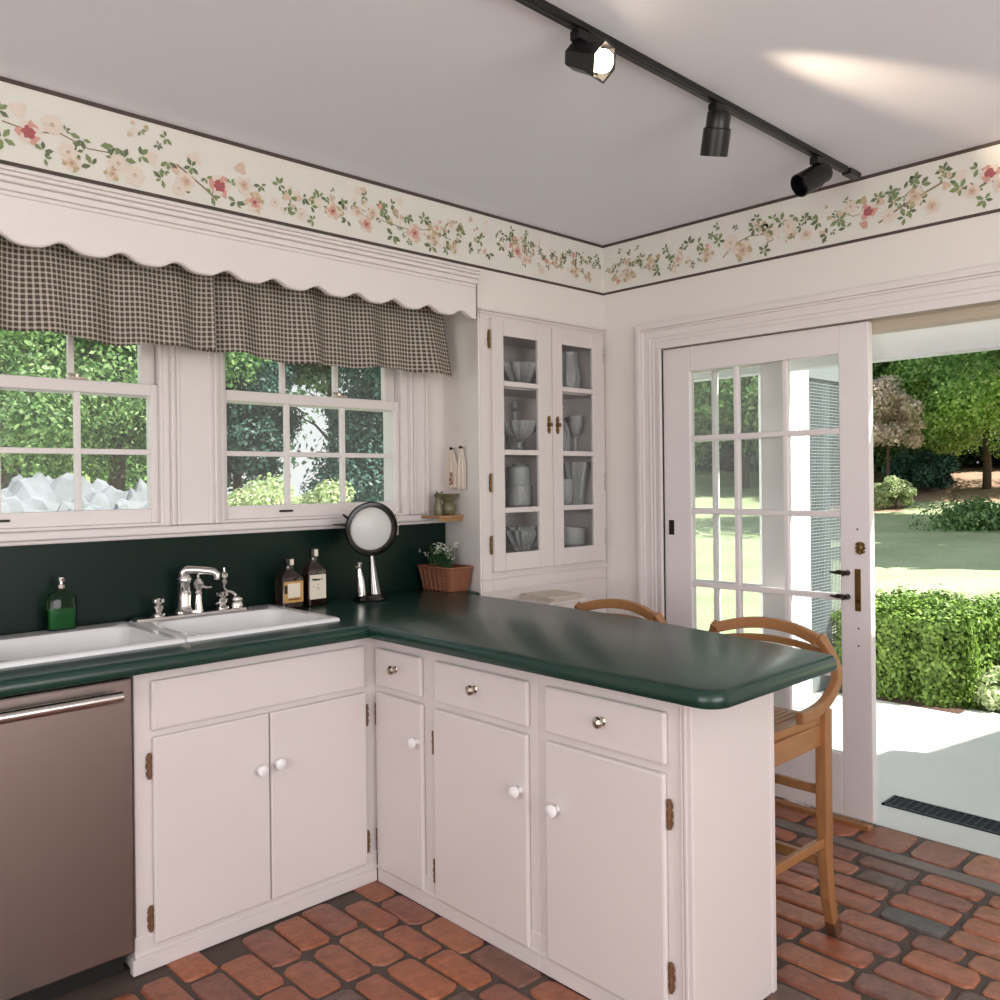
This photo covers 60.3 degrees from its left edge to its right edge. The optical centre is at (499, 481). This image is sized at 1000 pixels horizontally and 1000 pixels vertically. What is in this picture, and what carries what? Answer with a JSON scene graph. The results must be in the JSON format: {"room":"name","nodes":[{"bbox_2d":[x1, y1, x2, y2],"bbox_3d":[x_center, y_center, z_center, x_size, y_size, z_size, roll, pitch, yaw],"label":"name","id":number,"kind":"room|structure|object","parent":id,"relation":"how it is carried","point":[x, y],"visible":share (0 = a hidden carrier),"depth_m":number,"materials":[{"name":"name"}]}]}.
{"room":"kitchen","nodes":[
{"label":"kitchen","id":0,"kind":"room"},
{"bbox_2d":[1,164,474,267],"bbox_3d":[-1.929,-1.028,2.296,4.730,0.300,0.330,-1,0,-44],"label":"wall","id":1,"kind":"structure","parent":0,"point":[1,164],"depth_m":2.97,"materials":[{"name":"paint"}]},
{"bbox_3d":[-1.153,-0.849,3.013,2.640,0.022,0.022,-1,0,-44],"label":"curtain rod","id":2,"kind":"object","parent":1,"relation":"attached to","visible":0},
{"bbox_2d":[0,235,215,349],"bbox_3d":[-1.495,-0.653,2.628,1.319,0.410,0.076,-1,0,-44],"label":"curtain","id":3,"kind":"object","parent":2,"relation":"hanging from","point":[114,300],"visible":0.73,"depth_m":2.83,"materials":[{"name":"fabric"}]},
{"bbox_2d":[202,272,451,376],"bbox_3d":[-0.639,-0.662,3.476,1.169,0.412,0.080,-1,0,-44],"label":"curtain","id":4,"kind":"object","parent":2,"relation":"hanging from","point":[268,320],"visible":0.67,"depth_m":3.43,"materials":[{"name":"fabric"}]},
{"bbox_2d":[0,0,999,244],"bbox_3d":[0.176,-1.262,0.713,6.000,0.120,5.930,-1,0,-44],"label":"ceiling","id":5,"kind":"structure","parent":0,"point":[473,104],"depth_m":2.61,"materials":[{"name":"white paint"}]},
{"bbox_2d":[515,0,860,180],"bbox_3d":[0.127,-1.190,2.184,3.555,0.022,0.038,-1,0,-44],"label":"ceiling track","id":6,"kind":"object","parent":5,"relation":"attached to","point":[542,7],"visible":1,"depth_m":2.56,"materials":[{"name":"black metal"}]},
{"bbox_2d":[565,28,615,82],"bbox_3d":[0.240,-1.112,2.260,0.105,0.137,0.137,-1,0,-44],"label":"track spotlight","id":7,"kind":"object","parent":6,"relation":"attached to","point":[595,59],"visible":1,"depth_m":2.23,"materials":[{"name":"black metal"}]},
{"bbox_2d":[700,102,730,156],"bbox_3d":[0.685,-1.104,2.730,0.086,0.164,0.124,-1,0,-8],"label":"track spotlight","id":8,"kind":"object","parent":6,"relation":"attached to","point":[717,131],"visible":1,"depth_m":2.70,"materials":[{"name":"black metal"}]},
{"bbox_2d":[790,156,832,196],"bbox_3d":[1.150,-1.118,3.172,0.154,0.145,0.086,-1,0,-16],"label":"track spotlight","id":9,"kind":"object","parent":6,"relation":"attached to","point":[812,178],"visible":1,"depth_m":3.15,"materials":[{"name":"black metal"}]},
{"bbox_2d":[443,268,603,595],"bbox_3d":[0.112,0.099,4.227,0.870,2.600,0.330,-1,0,-44],"label":"wall","id":10,"kind":"structure","parent":0,"point":[494,290],"depth_m":3.95,"materials":[{"name":"paint"}]},
{"bbox_2d":[0,194,476,319],"bbox_3d":[-1.090,-0.786,2.848,2.703,0.173,0.024,-1,0,-44],"label":"valance board","id":11,"kind":"object","parent":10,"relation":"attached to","point":[23,222],"visible":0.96,"depth_m":2.94,"materials":[{"name":"paint"}]},
{"bbox_2d":[0,164,480,287],"bbox_3d":[-1.078,-0.873,2.834,2.702,0.075,0.062,-1,0,-44],"label":"trim","id":12,"kind":"structure","parent":10,"relation":"attached to","point":[14,182],"depth_m":2.92,"materials":[{"name":"paint"}]},
{"bbox_2d":[0,76,602,294],"bbox_3d":[-1.499,-1.055,2.475,5.600,0.256,0.006,-1,0,-44],"label":"wallpaper border","id":13,"kind":"object","parent":10,"relation":"attached to","point":[42,130],"visible":1,"depth_m":3.09,"materials":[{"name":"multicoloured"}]},
{"bbox_2d":[421,515,463,521],"bbox_3d":[-0.260,0.168,3.929,0.150,0.026,0.132,-1,0,-44],"label":"corner shelf","id":14,"kind":"object","parent":10,"relation":"attached to","point":[442,518],"visible":0.94,"depth_m":3.89,"materials":[{"name":"brown wood"}]},
{"bbox_2d":[433,491,457,514],"bbox_3d":[-0.243,0.099,3.931,0.123,0.111,0.097,-1,0,-44],"label":"ceramic pitcher","id":15,"kind":"object","parent":14,"relation":"on","point":[448,507],"visible":1,"depth_m":3.91,"materials":[{"name":"beige ceramic"}]},
{"bbox_2d":[446,447,457,489],"bbox_3d":[-0.221,-0.060,3.999,0.026,0.198,0.082,-1,0,-44],"label":"hanging cloth","id":16,"kind":"object","parent":10,"relation":"hanging from","point":[451,466],"visible":1,"depth_m":4.00,"materials":[{"name":"fabric"}]},
{"bbox_2d":[458,446,465,489],"bbox_3d":[-0.174,-0.060,3.922,0.026,0.203,0.070,-1,0,-44],"label":"hanging cloth","id":17,"kind":"object","parent":10,"relation":"hanging from","point":[461,460],"visible":1,"depth_m":3.92,"materials":[{"name":"fabric"}]},
{"bbox_2d":[50,797,999,999],"bbox_3d":[0.262,1.455,0.627,5.760,0.125,5.731,-1,0,-44],"label":"floor","id":18,"kind":"structure","parent":0,"point":[907,933],"depth_m":2.57,"materials":[{"name":"brick"}]},
{"bbox_2d":[0,677,133,999],"bbox_3d":[-1.436,0.989,2.428,0.592,0.855,0.648,-1,0,-44],"label":"dishwasher","id":19,"kind":"object","parent":18,"relation":"on","point":[67,906],"visible":0.94,"depth_m":2.31,"materials":[{"name":"silver metal"}]},
{"bbox_2d":[124,638,377,976],"bbox_3d":[-0.928,0.978,2.942,0.853,0.866,0.644,-1,0,-44],"label":"base cabinet","id":20,"kind":"object","parent":18,"relation":"on","point":[254,779],"visible":0.94,"depth_m":2.68,"materials":[{"name":"paint"}]},
{"bbox_2d":[375,640,540,970],"bbox_3d":[-0.255,0.970,3.089,0.440,0.866,1.420,-1,0,-44],"label":"base cabinet","id":21,"kind":"object","parent":18,"relation":"on","point":[458,766],"visible":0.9,"depth_m":2.67,"materials":[{"name":"paint"}]},
{"bbox_2d":[478,307,607,612],"bbox_3d":[0.135,0.315,4.206,0.867,2.168,0.359,-1,0,-44],"label":"china cabinet","id":22,"kind":"object","parent":18,"relation":"on","point":[507,573],"visible":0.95,"depth_m":4.13,"materials":[{"name":"paint"}]},
{"bbox_2d":[506,399,524,449],"bbox_3d":[0.076,-0.272,4.260,0.099,0.267,0.099,-1,0,-44],"label":"glass decanter","id":23,"kind":"object","parent":22,"relation":"on","point":[512,406],"visible":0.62,"depth_m":4.28,"materials":[{"name":"clear glass"}]},
{"bbox_2d":[505,485,532,506],"bbox_3d":[0.091,0.071,4.132,0.132,0.106,0.130,-1,0,-44],"label":"glass jar","id":24,"kind":"object","parent":22,"relation":"on","point":[529,494],"visible":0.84,"depth_m":4.11,"materials":[{"name":"clear glass"}]},
{"bbox_2d":[506,467,530,487],"bbox_3d":[0.090,-0.018,4.132,0.121,0.100,0.119,-1,0,-44],"label":"glass jar","id":25,"kind":"object","parent":24,"relation":"on","point":[508,469],"visible":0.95,"depth_m":4.11,"materials":[{"name":"clear glass"}]},
{"bbox_2d":[504,420,535,449],"bbox_3d":[0.091,-0.212,4.107,0.205,0.146,0.200,-1,0,-44],"label":"glass bowl","id":26,"kind":"object","parent":22,"relation":"on","point":[517,434],"visible":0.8,"depth_m":4.09,"materials":[{"name":"clear glass"}]},
{"bbox_2d":[512,464,527,506],"bbox_3d":[0.101,0.019,4.252,0.086,0.209,0.086,-1,0,-44],"label":"glass goblet","id":27,"kind":"object","parent":22,"relation":"on","point":[513,465],"visible":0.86,"depth_m":4.24,"materials":[{"name":"clear glass"}]},
{"bbox_2d":[505,528,537,550],"bbox_3d":[0.108,0.283,4.132,0.226,0.101,0.210,-1,0,-44],"label":"glass bowl","id":28,"kind":"object","parent":22,"relation":"on","point":[521,543],"visible":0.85,"depth_m":4.08,"materials":[{"name":"clear glass"}]},
{"bbox_2d":[505,455,587,456],"bbox_3d":[0.135,-0.131,4.249,0.712,0.015,0.265,-1,0,-44],"label":"shelf","id":29,"kind":"object","parent":22,"relation":"attached to","point":[505,455],"depth_m":4.29,"materials":[{"name":"paint"}]},
{"bbox_2d":[504,387,590,399],"bbox_3d":[0.132,-0.436,4.249,0.712,0.015,0.265,-1,0,-44],"label":"shelf","id":30,"kind":"object","parent":22,"relation":"attached to","point":[510,393],"depth_m":4.31,"materials":[{"name":"paint"}]},
{"bbox_2d":[562,352,581,387],"bbox_3d":[0.349,-0.550,4.399,0.136,0.207,0.142,-1,0,5],"label":"glass pitcher","id":31,"kind":"object","parent":22,"relation":"on","point":[577,382],"visible":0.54,"depth_m":4.37,"materials":[{"name":"clear glass"}]},
{"bbox_2d":[563,462,590,504],"bbox_3d":[0.387,0.012,4.415,0.162,0.217,0.157,-1,0,-44],"label":"glass vase","id":32,"kind":"object","parent":22,"relation":"on","point":[587,468],"visible":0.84,"depth_m":4.40,"materials":[{"name":"clear glass"}]},
{"bbox_3d":[0.037,-0.453,4.197,0.208,0.019,0.203,-1,0,-44],"label":"glass plate","id":33,"kind":"object","parent":22,"relation":"on","visible":0},
{"bbox_2d":[504,361,535,383],"bbox_3d":[0.099,-0.504,4.146,0.255,0.113,0.244,-1,0,-44],"label":"glass bowl","id":34,"kind":"object","parent":33,"relation":"on","point":[515,378],"visible":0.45,"depth_m":4.10,"materials":[{"name":"clear glass"}]},
{"bbox_2d":[514,597,586,607],"bbox_3d":[0.237,0.966,3.939,0.250,0.862,0.223,-1,0,-44],"label":"stand","id":35,"kind":"object","parent":18,"relation":"on","point":[571,603],"visible":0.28,"depth_m":3.87,"materials":[{"name":"paint"}]},
{"bbox_2d":[519,596,582,602],"bbox_3d":[0.233,0.532,3.938,0.210,0.006,0.200,-1,0,-44],"label":"magazine","id":36,"kind":"object","parent":35,"relation":"on","point":[580,596],"visible":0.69,"depth_m":3.86,"materials":[{"name":"paper"}]},
{"bbox_2d":[520,595,582,600],"bbox_3d":[0.237,0.525,3.942,0.200,0.006,0.210,-1,0,44],"label":"magazine","id":37,"kind":"object","parent":36,"relation":"on","point":[524,596],"visible":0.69,"depth_m":3.87,"materials":[{"name":"paper"}]},
{"bbox_2d":[521,590,583,598],"bbox_3d":[0.242,0.517,3.946,0.210,0.006,0.200,-1,0,-37],"label":"magazine","id":38,"kind":"object","parent":37,"relation":"on","point":[549,594],"visible":1,"depth_m":3.92,"materials":[{"name":"paper"}]},
{"bbox_2d":[574,599,666,622],"bbox_3d":[0.298,0.931,3.167,0.524,0.946,0.506,-1,0,-44],"label":"bar stool","id":39,"kind":"object","parent":18,"relation":"on","point":[632,606],"visible":0.09,"depth_m":3.31,"materials":[{"name":"brown wood"}]},
{"bbox_2d":[538,674,776,999],"bbox_3d":[0.415,0.962,2.388,0.442,0.866,0.518,-1,0,-44],"label":"base cabinet","id":40,"kind":"object","parent":18,"relation":"on","point":[657,817],"visible":0.83,"depth_m":2.23,"materials":[{"name":"paint"}]},
{"bbox_2d":[709,616,842,937],"bbox_3d":[0.725,0.927,2.689,0.524,0.946,0.506,-1,0,-44],"label":"bar stool","id":41,"kind":"object","parent":18,"relation":"on","point":[796,733],"visible":0.38,"depth_m":2.60,"materials":[{"name":"brown wood"}]},
{"bbox_2d":[775,818,999,894],"bbox_3d":[2.086,1.425,2.503,0.066,0.102,5.530,-1,0,-44],"label":"threshold","id":42,"kind":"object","parent":18,"relation":"on","point":[922,866],"depth_m":3.15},
{"bbox_3d":[-1.855,0.988,2.083,0.470,0.866,0.610,-1,0,-44],"label":"base cabinet","id":43,"kind":"object","parent":18,"relation":"on","visible":0},
{"bbox_2d":[0,587,836,709],"bbox_3d":[-0.561,0.515,2.375,2.794,0.045,2.074,-1,0,-44],"label":"countertop","id":44,"kind":"structure","parent":43,"relation":"on","point":[685,666],"depth_m":2.52,"materials":[{"name":"green stone"}]},
{"bbox_2d":[0,604,339,678],"bbox_3d":[-1.137,0.593,2.838,1.118,0.212,0.503,-1,0,-44],"label":"sink","id":45,"kind":"object","parent":44,"relation":"in","point":[28,648],"visible":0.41,"depth_m":2.83,"materials":[{"name":"white ceramic"}]},
{"bbox_2d":[46,577,76,630],"bbox_3d":[-1.449,0.403,2.846,0.092,0.174,0.048,-1,0,-44],"label":"soap bottle","id":46,"kind":"object","parent":45,"relation":"on","point":[61,618],"visible":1,"depth_m":2.83,"materials":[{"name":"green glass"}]},
{"bbox_2d":[132,565,248,621],"bbox_3d":[-1.107,0.395,3.125,0.430,0.182,0.118,-1,0,-44],"label":"faucet set","id":47,"kind":"object","parent":44,"relation":"on","point":[185,608],"visible":1,"depth_m":3.11,"materials":[{"name":"silver metal"}]},
{"bbox_2d":[220,567,243,606],"bbox_3d":[-1.012,0.398,3.250,0.094,0.153,0.054,-1,0,-44],"label":"handle","id":48,"kind":"object","parent":47,"relation":"on","point":[236,600],"visible":0.98,"depth_m":3.24,"materials":[{"name":"silver metal"}]},
{"bbox_2d":[0,348,445,724],"bbox_3d":[-1.762,0.170,2.765,6.000,2.700,0.182,-1,0,-44],"label":"wall","id":49,"kind":"structure","parent":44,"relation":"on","point":[119,580],"depth_m":3.21,"materials":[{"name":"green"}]},
{"bbox_2d":[0,335,169,532],"bbox_3d":[-1.604,-0.347,2.954,0.867,1.030,0.194,-1,0,-44],"label":"window","id":50,"kind":"structure","parent":49,"relation":"in","point":[152,359],"depth_m":3.06,"materials":[{"name":"paint"}]},
{"bbox_2d":[168,345,218,524],"bbox_3d":[-1.152,-0.353,3.239,0.180,1.028,0.026,-1,0,-44],"label":"trim","id":51,"kind":"structure","parent":49,"relation":"attached to","point":[193,398],"depth_m":3.23,"materials":[{"name":"paint"}]},
{"bbox_2d":[0,514,433,546],"bbox_3d":[-1.268,0.186,3.118,2.600,0.043,0.072,-1,0,-44],"label":"trim","id":52,"kind":"structure","parent":49,"relation":"attached to","point":[149,532],"depth_m":3.14,"materials":[{"name":"paint"}]},
{"bbox_2d":[217,352,408,522],"bbox_3d":[-0.825,-0.356,3.697,0.926,1.030,0.194,-1,0,-44],"label":"window","id":53,"kind":"structure","parent":49,"relation":"in","point":[393,403],"depth_m":3.68,"materials":[{"name":"paint"}]},
{"bbox_2d":[407,371,429,514],"bbox_3d":[-0.378,-0.362,3.975,0.105,1.028,0.026,-1,0,-44],"label":"trim","id":54,"kind":"structure","parent":49,"relation":"attached to","point":[417,383],"depth_m":3.97,"materials":[{"name":"paint"}]},
{"bbox_2d":[275,557,303,607],"bbox_3d":[-0.825,0.397,3.372,0.094,0.195,0.069,-1,0,-44],"label":"bottle","id":55,"kind":"object","parent":44,"relation":"on","point":[289,593],"visible":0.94,"depth_m":3.35,"materials":[{"name":"brown glass"}]},
{"bbox_2d":[302,547,325,605],"bbox_3d":[-0.742,0.380,3.438,0.082,0.228,0.060,-1,0,-44],"label":"bottle","id":56,"kind":"object","parent":44,"relation":"on","point":[314,573],"visible":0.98,"depth_m":3.41,"materials":[{"name":"brown glass"}]},
{"bbox_2d":[332,502,398,602],"bbox_3d":[-0.557,0.288,3.558,0.272,0.408,0.171,-1,0,-44],"label":"vanity mirror","id":57,"kind":"object","parent":44,"relation":"on","point":[371,528],"visible":1,"depth_m":3.53,"materials":[{"name":"silver metal"}]},
{"bbox_2d":[417,563,473,591],"bbox_3d":[-0.247,0.434,3.882,0.152,0.110,0.238,-1,0,-44],"label":"wicker basket","id":58,"kind":"object","parent":44,"relation":"on","point":[456,578],"visible":0.98,"depth_m":3.82,"materials":[{"name":"brown wicker"}]},
{"bbox_2d":[419,542,458,567],"bbox_3d":[-0.253,0.341,3.892,0.131,0.126,0.230,-1,0,-44],"label":"potted plant","id":59,"kind":"object","parent":58,"relation":"on","point":[443,560],"visible":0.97,"depth_m":3.87,"materials":[{"name":"green plant"}]},
{"bbox_2d":[603,212,999,616],"bbox_3d":[2.284,0.124,2.678,0.140,2.700,5.890,-1,0,-44],"label":"wall","id":60,"kind":"structure","parent":0,"point":[974,242],"depth_m":3.92,"materials":[{"name":"paint"}]},
{"bbox_2d":[694,362,785,707],"bbox_3d":[0.904,0.369,4.167,0.040,2.002,1.045,-1,0,-44],"label":"door","id":61,"kind":"structure","parent":60,"relation":"in","point":[771,383],"depth_m":3.83,"materials":[{"name":"paint"}]},
{"bbox_2d":[663,321,876,822],"bbox_3d":[1.114,0.366,3.811,0.080,2.002,1.052,-1,0,-44],"label":"door","id":62,"kind":"structure","parent":60,"relation":"in","point":[854,768],"depth_m":3.60,"materials":[{"name":"paint"}]},
{"bbox_2d":[603,140,999,295],"bbox_3d":[2.318,-1.098,2.523,0.006,0.256,5.200,-1,0,-44],"label":"wallpaper border","id":63,"kind":"object","parent":60,"relation":"attached to","point":[962,184],"visible":1,"depth_m":3.57,"materials":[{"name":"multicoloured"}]},
{"bbox_2d":[635,263,999,619],"bbox_3d":[1.529,0.305,3.348,0.032,2.155,2.465,-1,0,-44],"label":"trim","id":64,"kind":"structure","parent":60,"relation":"attached to","point":[978,285],"depth_m":3.91,"materials":[{"name":"paint"}]},
{"bbox_2d":[775,797,872,831],"bbox_3d":[1.110,1.385,3.796,0.040,0.026,1.052,-1,0,-44],"label":"trim","id":65,"kind":"structure","parent":60,"relation":"attached to","point":[862,826],"depth_m":3.54,"materials":[{"name":"brown wood"}]},
{"bbox_2d":[663,301,999,349],"bbox_3d":[1.609,-0.626,3.375,0.135,0.045,2.260,-1,0,-44],"label":"trim","id":66,"kind":"structure","parent":60,"relation":"attached to","point":[985,311],"depth_m":3.30,"materials":[{"name":"beige wood"}]},
{"bbox_2d":[694,319,999,381],"bbox_3d":[1.775,-0.594,3.451,0.080,0.172,2.700,-1,0,-44],"label":"trim","id":67,"kind":"structure","parent":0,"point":[978,336],"depth_m":3.48,"materials":[{"name":"grey paint"}]},
{"label":"outside","id":68,"kind":"structure","parent":0,"visible":0},
{"bbox_2d":[255,467,999,712],"bbox_3d":[-1.431,0.544,1.145,149.817,2.025,157.180,-1,0,-44],"label":"lawn","id":69,"kind":"structure","parent":68,"point":[968,561],"depth_m":13.50,"materials":[{"name":"green plant"}]},
{"bbox_2d":[1,494,46,512],"bbox_3d":[-3.486,0.771,5.597,1.823,1.560,1.059,-1,0,-44],"label":"boulder","id":70,"kind":"object","parent":69,"relation":"on","point":[7,505],"visible":0.02,"depth_m":5.60,"materials":[{"name":"stone"}]},
{"bbox_2d":[1,473,90,510],"bbox_3d":[-3.462,0.742,6.319,2.086,1.611,1.082,-1,0,-44],"label":"boulder","id":71,"kind":"object","parent":69,"relation":"on","point":[39,492],"visible":0.05,"depth_m":6.28,"materials":[{"name":"stone"}]},
{"bbox_2d":[0,329,145,489],"bbox_3d":[-5.710,-1.041,10.421,4.625,5.202,5.107,-1,0,40],"label":"tree","id":72,"kind":"object","parent":69,"relation":"on","point":[17,427],"visible":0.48,"depth_m":9.76,"materials":[{"name":"green plant"}]},
{"bbox_2d":[57,496,95,510],"bbox_3d":[-2.877,0.816,5.812,1.527,1.467,0.834,-1,0,-44],"label":"boulder","id":73,"kind":"object","parent":69,"relation":"on","point":[64,506],"visible":0.02,"depth_m":5.81,"materials":[{"name":"stone"}]},
{"bbox_2d":[33,438,146,491],"bbox_3d":[-10.451,-1.463,18.112,8.994,6.278,8.743,-1,0,-7],"label":"tree","id":74,"kind":"object","parent":69,"relation":"on","point":[131,481],"visible":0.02,"depth_m":17.77,"materials":[{"name":"green plant"}]},
{"bbox_2d":[68,478,133,509],"bbox_3d":[-3.029,0.759,6.758,2.002,1.568,1.111,-1,0,-44],"label":"boulder","id":75,"kind":"object","parent":69,"relation":"on","point":[102,496],"visible":0.03,"depth_m":6.49,"materials":[{"name":"stone"}]},
{"bbox_2d":[114,478,146,508],"bbox_3d":[-2.542,0.759,6.313,1.586,1.572,0.872,-1,0,-44],"label":"boulder","id":76,"kind":"object","parent":69,"relation":"on","point":[137,498],"visible":0.02,"depth_m":6.18,"materials":[{"name":"stone"}]},
{"bbox_2d":[0,332,276,490],"bbox_3d":[-5.256,-0.916,12.036,4.230,4.924,3.971,-1,0,-1],"label":"tree","id":77,"kind":"object","parent":69,"relation":"on","point":[119,482],"visible":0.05,"depth_m":11.62,"materials":[{"name":"green plant"}]},
{"bbox_2d":[126,352,323,499],"bbox_3d":[-8.808,-1.652,22.239,6.780,6.222,7.071,-1,0,29],"label":"tree","id":78,"kind":"object","parent":69,"relation":"on","point":[299,392],"visible":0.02,"depth_m":23.18,"materials":[{"name":"green plant"}]},
{"bbox_2d":[227,472,299,505],"bbox_3d":[-1.921,0.760,6.309,1.065,1.653,1.068,-1,0,-17],"label":"variegated shrub","id":79,"kind":"object","parent":69,"relation":"on","point":[275,495],"visible":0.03,"depth_m":6.16,"materials":[{"name":"green plant"}]},
{"bbox_2d":[225,354,305,502],"bbox_3d":[-3.833,-0.240,12.924,1.781,3.536,1.910,-1,0,-7],"label":"tree","id":80,"kind":"object","parent":69,"relation":"on","point":[250,427],"visible":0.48,"depth_m":12.43,"materials":[{"name":"green plant"}]},
{"bbox_2d":[285,363,344,452],"bbox_3d":[-2.675,-0.620,13.229,1.403,4.267,1.623,-1,0,-5],"label":"tree","id":81,"kind":"object","parent":69,"relation":"on","point":[315,373],"visible":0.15,"depth_m":12.98,"materials":[{"name":"green plant"}]},
{"bbox_2d":[294,478,355,503],"bbox_3d":[-1.467,0.773,6.836,0.850,1.611,0.721,-1,0,38],"label":"variegated shrub","id":82,"kind":"object","parent":69,"relation":"on","point":[324,494],"visible":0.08,"depth_m":6.70,"materials":[{"name":"green plant"}]},
{"bbox_2d":[300,367,383,501],"bbox_3d":[-1.431,-1.687,10.048,2.069,7.095,2.245,-1,0,-24],"label":"tree","id":83,"kind":"object","parent":69,"relation":"on","point":[363,429],"visible":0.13,"depth_m":9.82,"materials":[{"name":"green plant"}]},
{"bbox_2d":[306,368,377,498],"bbox_3d":[-0.985,-1.924,12.607,3.330,7.877,2.942,-1,0,5],"label":"conifer","id":84,"kind":"object","parent":69,"relation":"on","point":[311,448],"visible":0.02,"depth_m":11.83,"materials":[{"name":"green plant"}]},
{"bbox_2d":[694,411,750,467],"bbox_3d":[7.365,-4.686,32.020,9.003,8.961,9.562,-1,0,39],"label":"shade tree","id":85,"kind":"object","parent":69,"relation":"on","point":[701,454],"visible":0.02,"depth_m":30.27,"materials":[{"name":"green plant"}]},
{"bbox_2d":[695,420,758,471],"bbox_3d":[9.332,-1.332,31.860,4.626,3.072,3.913,-1,0,-17],"label":"shrub","id":86,"kind":"object","parent":69,"relation":"on","point":[726,459],"visible":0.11,"depth_m":30.89,"materials":[{"name":"green plant"}]},
{"bbox_2d":[694,375,838,488],"bbox_3d":[7.659,-3.650,27.261,6.866,7.996,7.423,-1,0,-39],"label":"shade tree","id":87,"kind":"object","parent":69,"relation":"on","point":[702,400],"visible":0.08,"depth_m":25.22,"materials":[{"name":"green plant"}]},
{"bbox_2d":[828,583,999,710],"bbox_3d":[2.907,1.074,5.822,1.325,0.685,1.124,-1,0,-44],"label":"clipped hedge","id":88,"kind":"object","parent":69,"relation":"on","point":[930,649],"visible":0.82,"depth_m":5.42,"materials":[{"name":"green plant"}]},
{"bbox_2d":[891,350,999,398],"bbox_3d":[10.499,-2.508,17.544,6.245,7.136,7.477,-1,0,20],"label":"shade tree","id":89,"kind":"object","parent":69,"relation":"on","point":[952,364],"visible":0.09,"depth_m":17.91,"materials":[{"name":"green plant"}]},
{"bbox_2d":[908,493,999,532],"bbox_3d":[10.063,0.860,17.322,3.102,1.318,2.876,-1,0,-44],"label":"ground cover","id":90,"kind":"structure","parent":69,"relation":"on","point":[972,516],"depth_m":17.01,"materials":[{"name":"green plant"}]},
{"bbox_2d":[969,665,999,712],"bbox_3d":[3.135,1.331,5.209,0.542,0.403,0.530,-1,0,-44],"label":"shrub","id":91,"kind":"object","parent":69,"relation":"on","point":[989,692],"visible":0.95,"depth_m":5.18,"materials":[{"name":"green plant"}]},
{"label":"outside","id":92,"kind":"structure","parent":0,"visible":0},
{"bbox_2d":[832,463,999,511],"bbox_3d":[40.095,-0.249,32.504,61.138,1.381,78.291,-1,0,-44],"label":"bank","id":93,"kind":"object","parent":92,"point":[968,480],"visible":0.2,"depth_m":24.23,"materials":[{"name":"brown soil"}]},
{"bbox_2d":[830,445,906,470],"bbox_3d":[13.237,-1.341,30.450,4.527,3.203,4.876,-1,0,-44],"label":"shrub","id":94,"kind":"object","parent":93,"relation":"on","point":[874,456],"visible":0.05,"depth_m":28.59,"materials":[{"name":"green plant"}]},
{"bbox_2d":[830,361,920,459],"bbox_3d":[11.046,-3.782,26.697,5.973,7.922,5.655,-1,0,-31],"label":"shade tree","id":95,"kind":"object","parent":93,"relation":"on","point":[876,367],"visible":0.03,"depth_m":25.05,"materials":[{"name":"green plant"}]},
{"bbox_2d":[874,475,916,508],"bbox_3d":[10.018,0.340,21.817,0.965,1.011,1.022,-1,0,-44],"label":"shrub","id":96,"kind":"object","parent":93,"relation":"on","point":[892,489],"visible":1,"depth_m":21.72,"materials":[{"name":"green plant"}]},
{"bbox_2d":[872,375,926,476],"bbox_3d":[10.404,-1.110,23.248,2.043,3.498,1.614,-1,0,-1],"label":"flowering tree","id":97,"kind":"object","parent":93,"relation":"on","point":[893,402],"visible":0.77,"depth_m":22.86,"materials":[{"name":"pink plant"}]},
{"bbox_2d":[881,449,959,491],"bbox_3d":[11.968,-0.249,24.183,1.925,1.360,1.932,-1,0,-23],"label":"shrub","id":98,"kind":"object","parent":93,"relation":"on","point":[932,471],"visible":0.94,"depth_m":23.77,"materials":[{"name":"green plant"}]},
{"bbox_2d":[872,361,995,476],"bbox_3d":[12.840,-3.363,26.647,6.251,6.906,5.532,-1,0,-17],"label":"shade tree","id":99,"kind":"object","parent":93,"relation":"on","point":[902,446],"visible":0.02,"depth_m":25.99,"materials":[{"name":"green plant"}]},
{"bbox_2d":[874,357,999,488],"bbox_3d":[13.691,-3.354,24.067,6.386,7.380,6.992,-1,0,-26],"label":"shade tree","id":100,"kind":"object","parent":93,"relation":"on","point":[951,412],"visible":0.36,"depth_m":23.06,"materials":[{"name":"green plant"}]},
{"bbox_2d":[922,427,999,470],"bbox_3d":[16.184,-1.495,29.020,4.143,3.048,4.631,-1,0,22],"label":"shrub","id":101,"kind":"object","parent":93,"relation":"on","point":[961,460],"visible":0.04,"depth_m":28.08,"materials":[{"name":"green plant"}]},
{"bbox_2d":[955,426,999,464],"bbox_3d":[17.329,-1.663,28.400,4.938,3.030,4.361,-1,0,23],"label":"shrub","id":102,"kind":"object","parent":93,"relation":"on","point":[980,449],"visible":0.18,"depth_m":27.91,"materials":[{"name":"green plant"}]},
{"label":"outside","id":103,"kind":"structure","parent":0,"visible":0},
{"bbox_2d":[775,690,999,858],"bbox_3d":[2.838,1.430,4.303,3.038,0.116,9.700,-1,0,-44],"label":"patio slab","id":104,"kind":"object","parent":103,"point":[949,760],"depth_m":4.17,"materials":[{"name":"concrete"}]},
{"bbox_2d":[758,367,840,700],"bbox_3d":[2.114,0.076,5.872,1.300,2.600,0.450,-1,0,-44],"label":"screened porch","id":105,"kind":"object","parent":104,"relation":"on","point":[810,390],"visible":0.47,"depth_m":5.65,"materials":[{"name":"white"}]},
{"bbox_2d":[824,688,967,713],"bbox_3d":[2.325,1.399,5.609,0.180,0.050,1.300,-1,0,-44],"label":"planting bed","id":106,"kind":"object","parent":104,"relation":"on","point":[958,709],"visible":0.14,"depth_m":5.26,"materials":[{"name":"brown soil"}]},
{"bbox_2d":[881,795,999,835],"bbox_3d":[2.143,1.376,3.252,0.136,0.007,1.335,-1,0,-44],"label":"floor drain","id":107,"kind":"object","parent":104,"relation":"on","point":[976,822],"visible":1,"depth_m":3.56,"materials":[{"name":"grey metal"}]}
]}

